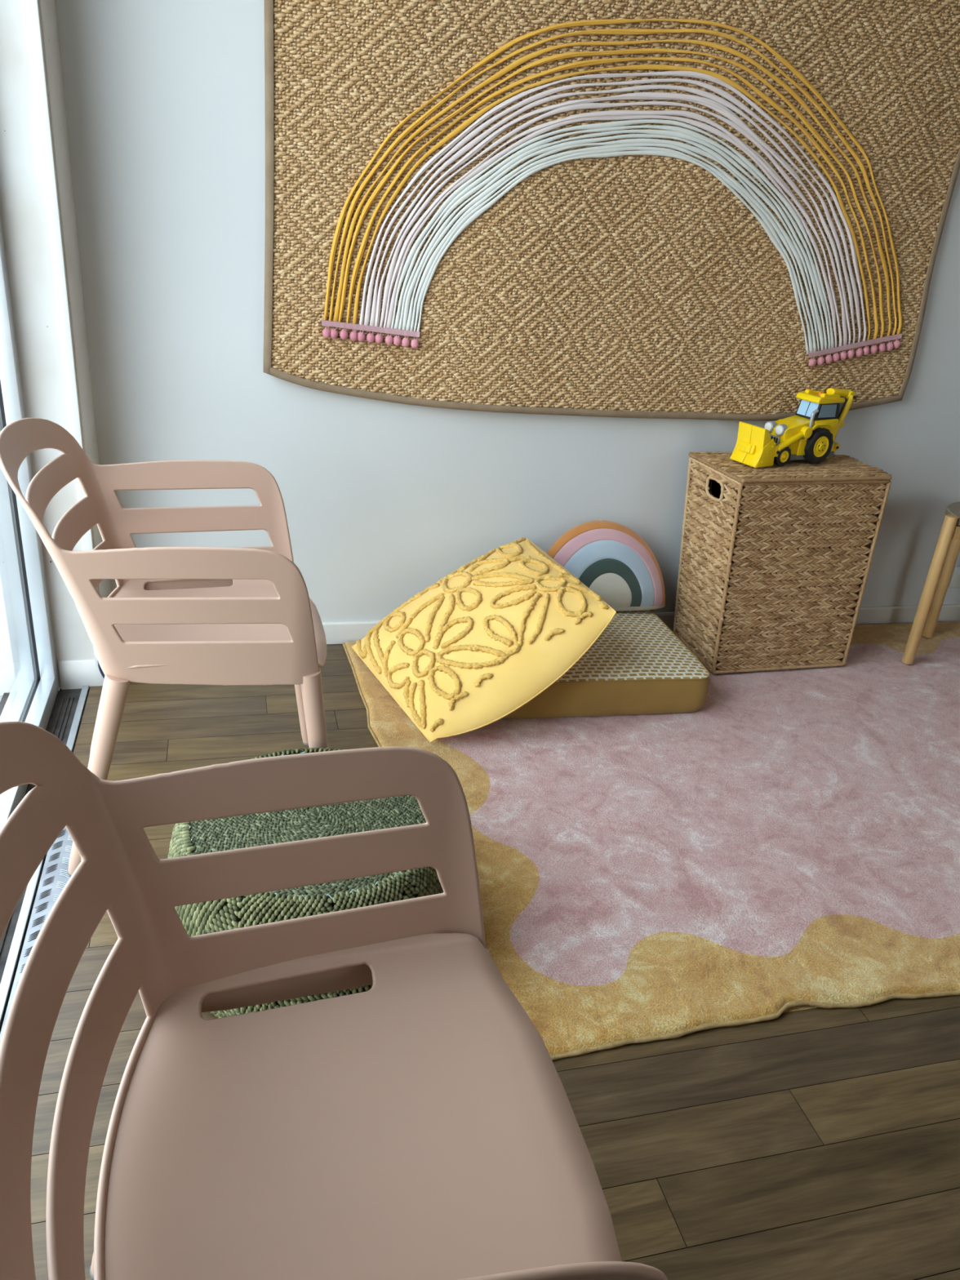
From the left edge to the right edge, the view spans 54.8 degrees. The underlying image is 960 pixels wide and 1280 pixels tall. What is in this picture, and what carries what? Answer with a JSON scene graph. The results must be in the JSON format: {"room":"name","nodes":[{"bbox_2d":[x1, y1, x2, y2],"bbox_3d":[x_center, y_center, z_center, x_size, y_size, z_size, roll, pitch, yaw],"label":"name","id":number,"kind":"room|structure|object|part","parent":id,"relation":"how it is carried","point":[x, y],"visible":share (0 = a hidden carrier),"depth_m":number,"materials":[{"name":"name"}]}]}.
{"room":"children's room","nodes":[
{"label":"children's room","id":0,"kind":"room"},
{"bbox_2d":[0,0,111,695],"bbox_3d":[-1.063,-1.154,2.006,0.282,2.770,0.218,-2,26,-15],"label":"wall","id":1,"kind":"structure","parent":0,"point":[23,204],"depth_m":2.09,"materials":[{"name":"white paint"}]},
{"bbox_2d":[0,688,81,983],"bbox_3d":[-0.872,0.537,1.678,0.058,0.018,1.890,-2,26,-15],"label":"trim","id":2,"kind":"structure","parent":1,"relation":"attached to","point":[60,725],"depth_m":2.31,"materials":[{"name":"grey metal"}]},
{"bbox_2d":[0,684,89,1031],"bbox_3d":[-0.835,0.531,1.683,0.016,0.016,1.886,-2,26,-15],"label":"trim","id":3,"kind":"structure","parent":1,"relation":"attached to","point":[11,964],"depth_m":1.70,"materials":[{"name":"metal"}]},
{"bbox_2d":[24,0,97,665],"bbox_3d":[-0.911,-1.148,1.919,0.024,2.684,0.014,-2,26,-15],"label":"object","id":4,"kind":"structure","parent":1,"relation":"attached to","point":[32,6],"depth_m":2.02,"materials":[{"name":"paint"}]},
{"bbox_2d":[97,662,104,679],"bbox_3d":[-0.970,0.059,2.541,0.052,0.099,0.160,15,27,20],"label":"power cable","id":5,"kind":"object","parent":4,"relation":"attached to","point":[99,665],"visible":0.19,"depth_m":2.48,"materials":[{"name":"blue plastic"}]},
{"bbox_2d":[57,659,103,689],"bbox_3d":[-1.087,0.050,2.579,0.126,0.090,0.212,-2,26,-15],"label":"baseboard","id":6,"kind":"structure","parent":1,"relation":"attached to","point":[75,673],"depth_m":2.48,"materials":[{"name":"white paint"}]},
{"bbox_2d":[0,644,959,1279],"bbox_3d":[1.974,1.287,0.726,5.300,0.120,6.113,-2,26,-15],"label":"floor","id":7,"kind":"structure","parent":0,"point":[818,1143],"depth_m":1.45,"materials":[{"name":"brown wood"}]},
{"bbox_2d":[0,826,72,1042],"bbox_3d":[-0.729,0.639,1.456,0.058,0.004,1.257,-2,26,-15],"label":"vent","id":8,"kind":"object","parent":7,"relation":"on","point":[54,877],"depth_m":1.78,"materials":[{"name":"metal"}]},
{"bbox_2d":[0,417,328,876],"bbox_3d":[-0.608,-0.013,1.903,0.580,0.826,0.583,-2,26,-16],"label":"armchair","id":9,"kind":"object","parent":7,"relation":"on","point":[186,615],"visible":0.99,"depth_m":1.72,"materials":[{"name":"pink plastic"}]},
{"bbox_3d":[-0.775,-0.194,1.762,0.198,0.407,0.543,-2,26,-16],"label":"backrest","id":10,"kind":"part","parent":9,"relation":"part of","materials":[{"name":"pink plastic"}]},
{"bbox_3d":[-0.835,0.083,2.120,0.147,0.433,0.044,-2,26,-16],"label":"leg","id":11,"kind":"part","parent":9,"relation":"part of","materials":[{"name":"pink plastic"}]},
{"bbox_3d":[-0.726,0.260,1.761,0.147,0.433,0.044,-2,26,-16],"label":"leg","id":12,"kind":"part","parent":9,"relation":"part of","materials":[{"name":"pink plastic"}]},
{"bbox_3d":[-0.494,-0.036,1.637,0.421,0.293,0.070,-1,26,-13],"label":"armrest","id":13,"kind":"part","parent":9,"relation":"part of","materials":[{"name":"pink plastic"}]},
{"bbox_3d":[-0.626,-0.249,2.070,0.421,0.293,0.070,-4,26,-19],"label":"armrest","id":14,"kind":"part","parent":9,"relation":"part of","materials":[{"name":"pink plastic"}]},
{"bbox_3d":[-0.550,-0.038,1.907,0.451,0.048,0.489,-2,26,-16],"label":"seat","id":15,"kind":"part","parent":9,"relation":"part of","materials":[{"name":"pink plastic"}]},
{"bbox_3d":[-0.442,0.059,2.245,0.081,0.430,0.041,7,25,4],"label":"leg","id":16,"kind":"part","parent":9,"relation":"part of","materials":[{"name":"pink plastic"}]},
{"bbox_3d":[-0.325,0.248,1.862,0.081,0.430,0.041,-14,31,-36],"label":"leg","id":17,"kind":"part","parent":9,"relation":"part of","materials":[{"name":"pink plastic"}]},
{"bbox_2d":[168,747,443,1017],"bbox_3d":[-0.294,0.426,1.642,0.494,0.298,0.494,21,29,30],"label":"pouf","id":18,"kind":"object","parent":7,"relation":"on","point":[225,833],"visible":0.25,"depth_m":1.49,"materials":[{"name":"green fabric"}]},
{"bbox_2d":[0,720,668,1279],"bbox_3d":[-0.175,0.505,0.871,0.580,0.826,0.583,-2,26,-15],"label":"armchair","id":19,"kind":"object","parent":7,"relation":"on","point":[419,1124],"visible":1,"depth_m":0.91,"materials":[{"name":"pink plastic"}]},
{"bbox_3d":[-0.400,0.600,1.091,0.147,0.433,0.044,-2,26,-15],"label":"leg","id":20,"kind":"part","parent":19,"relation":"part of","materials":[{"name":"pink plastic"}]},
{"bbox_3d":[-0.342,0.323,0.733,0.198,0.407,0.543,-2,26,-15],"label":"backrest","id":21,"kind":"part","parent":19,"relation":"part of","materials":[{"name":"pink plastic"}]},
{"bbox_3d":[-0.190,0.269,1.039,0.421,0.293,0.070,-4,26,-18],"label":"armrest","id":22,"kind":"part","parent":19,"relation":"part of","materials":[{"name":"pink plastic"}]},
{"bbox_3d":[-0.117,0.480,0.875,0.451,0.048,0.489,-2,26,-15],"label":"seat","id":23,"kind":"part","parent":19,"relation":"part of","materials":[{"name":"pink plastic"}]},
{"bbox_3d":[-0.063,0.482,0.604,0.421,0.293,0.070,-1,26,-13],"label":"armrest","id":24,"kind":"part","parent":19,"relation":"part of","materials":[{"name":"pink plastic"}]},
{"bbox_2d":[342,621,959,1060],"bbox_3d":[0.893,0.309,2.458,2.324,0.020,1.595,-2,26,-15],"label":"area rug","id":25,"kind":"object","parent":7,"relation":"on","point":[789,841],"visible":0.7,"depth_m":2.06,"materials":[{"name":"pink carpet"}]},
{"bbox_2d":[351,537,617,742],"bbox_3d":[-0.004,-0.033,2.562,0.540,0.348,0.618,-7,27,-24],"label":"throw pillow","id":26,"kind":"object","parent":25,"relation":"on","point":[470,649],"visible":1,"depth_m":2.43,"materials":[{"name":"yellow fabric"}]},
{"bbox_2d":[500,609,710,719],"bbox_3d":[0.283,0.041,2.740,0.641,0.127,0.534,-1,26,-13],"label":"floor cushion","id":27,"kind":"object","parent":25,"relation":"on","point":[637,664],"visible":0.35,"depth_m":2.55,"materials":[{"name":"fabric"}]},
{"bbox_2d":[546,520,665,611],"bbox_3d":[0.376,-0.230,2.869,0.444,0.281,0.131,-1,26,-13],"label":"pillow","id":28,"kind":"object","parent":27,"relation":"on","point":[609,557],"visible":0.72,"depth_m":2.84,"materials":[{"name":"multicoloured fabric"}]},
{"bbox_3d":[0.371,-0.101,2.896,0.444,0.025,0.048,-1,26,-13],"label":"panel","id":29,"kind":"part","parent":28,"relation":"part of","materials":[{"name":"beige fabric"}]},
{"bbox_2d":[672,451,892,674],"bbox_3d":[0.929,-0.247,2.908,0.576,0.615,0.338,-2,26,-15],"label":"basket","id":30,"kind":"object","parent":25,"relation":"on","point":[775,560],"visible":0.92,"depth_m":2.79,"materials":[{"name":"wicker"}]},
{"bbox_3d":[0.950,-0.522,2.787,0.569,0.013,0.300,-2,26,-15],"label":"woven lid","id":31,"kind":"part","parent":30,"relation":"part of","materials":[{"name":"wicker"}]},
{"bbox_2d":[729,387,856,467],"bbox_3d":[0.953,-0.644,2.775,0.406,0.214,0.132,-10,29,-29],"label":"toy digger","id":32,"kind":"object","parent":30,"relation":"on","point":[810,435],"visible":1,"depth_m":2.74,"materials":[{"name":"yellow plastic"}]},
{"bbox_2d":[769,434,780,444],"bbox_3d":[0.870,-0.592,2.748,0.011,0.032,0.052,-10,29,-29],"label":"grille","id":33,"kind":"object","parent":32,"relation":"attached to","point":[776,437],"depth_m":2.73,"materials":[{"name":"black plastic"}]},
{"bbox_3d":[0.915,-0.583,2.720,0.140,0.083,0.021,-10,29,-29],"label":"loader arm","id":34,"kind":"part","parent":32,"relation":"part of","materials":[{"name":"yellow plastic"}]},
{"bbox_3d":[1.027,-0.737,2.775,0.074,0.018,0.075,-10,29,-29],"label":"roof rail","id":35,"kind":"part","parent":32,"relation":"part of","materials":[{"name":"yellow plastic"}]},
{"bbox_3d":[1.089,-0.670,2.850,0.060,0.160,0.024,-10,29,-29],"label":"hoe panel","id":36,"kind":"part","parent":32,"relation":"part of","materials":[{"name":"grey plastic"}]},
{"bbox_2d":[902,502,959,664],"bbox_3d":[1.625,-0.151,2.967,0.372,0.500,0.372,17,27,23],"label":"stool","id":37,"kind":"object","parent":25,"relation":"on","point":[947,549],"visible":1,"depth_m":2.96,"materials":[{"name":"beige wood"}]},
{"bbox_3d":[1.592,-0.240,3.152,0.037,0.500,0.037,-2,26,-15],"label":"leg","id":38,"kind":"part","parent":37,"relation":"part of","materials":[{"name":"brown wood"}]},
{"bbox_3d":[1.644,-0.364,2.868,0.372,0.025,0.372,-2,26,-15],"label":"seat","id":39,"kind":"part","parent":37,"relation":"part of","materials":[{"name":"grey wood"}]},
{"bbox_3d":[1.641,-0.332,2.883,0.382,0.042,0.022,0,25,-10],"label":"apron rail","id":40,"kind":"part","parent":37,"relation":"part of","materials":[{"name":"brown wood"}]},
{"bbox_2d":[55,0,959,622],"bbox_3d":[1.330,-1.309,2.795,5.320,2.770,0.120,-2,26,-15],"label":"wall","id":41,"kind":"structure","parent":0,"point":[165,100],"depth_m":2.57,"materials":[{"name":"paint"}]},
{"bbox_2d":[262,0,959,420],"bbox_3d":[0.441,-1.292,2.451,1.999,1.396,0.051,-2,26,-15],"label":"wall hanging","id":42,"kind":"object","parent":41,"relation":"attached to","point":[723,210],"depth_m":2.48,"materials":[{"name":"beige wicker"}]},
{"bbox_3d":[-0.289,-0.829,2.468,0.263,0.033,0.009,-3,26,-16],"label":"pompom trim","id":43,"kind":"part","parent":42,"relation":"part of","materials":[{"name":"pink fabric"}]},
{"bbox_3d":[1.147,-0.900,2.832,0.321,0.085,0.009,-3,26,-17],"label":"pompom trim","id":44,"kind":"part","parent":42,"relation":"part of","materials":[{"name":"pink fabric"}]},
{"bbox_2d":[321,604,959,644],"bbox_3d":[1.328,-0.083,3.319,4.938,0.072,0.013,-2,26,-15],"label":"baseboard","id":45,"kind":"structure","parent":41,"relation":"attached to","point":[335,632],"depth_m":3.32,"materials":[{"name":"paint"}]},
{"bbox_2d":[948,565,959,587],"bbox_3d":[1.769,-0.230,3.371,0.116,0.084,0.012,-2,26,-15],"label":"power socket","id":46,"kind":"object","parent":41,"relation":"attached to","point":[955,580],"visible":1,"depth_m":3.36,"materials":[{"name":"grey plastic"}]},
{"bbox_3d":[-0.154,0.532,-1.447,0.170,2.770,3.900,-2,26,-15],"label":"wall","id":47,"kind":"structure","parent":0,"visible":0},
{"bbox_2d":[0,214,59,829],"bbox_3d":[-0.835,-0.713,1.076,0.095,2.750,1.890,-2,26,-15],"label":"window","id":48,"kind":"structure","parent":47,"relation":"in","point":[32,697],"depth_m":2.28,"materials":[{"name":"glass"}]}
]}

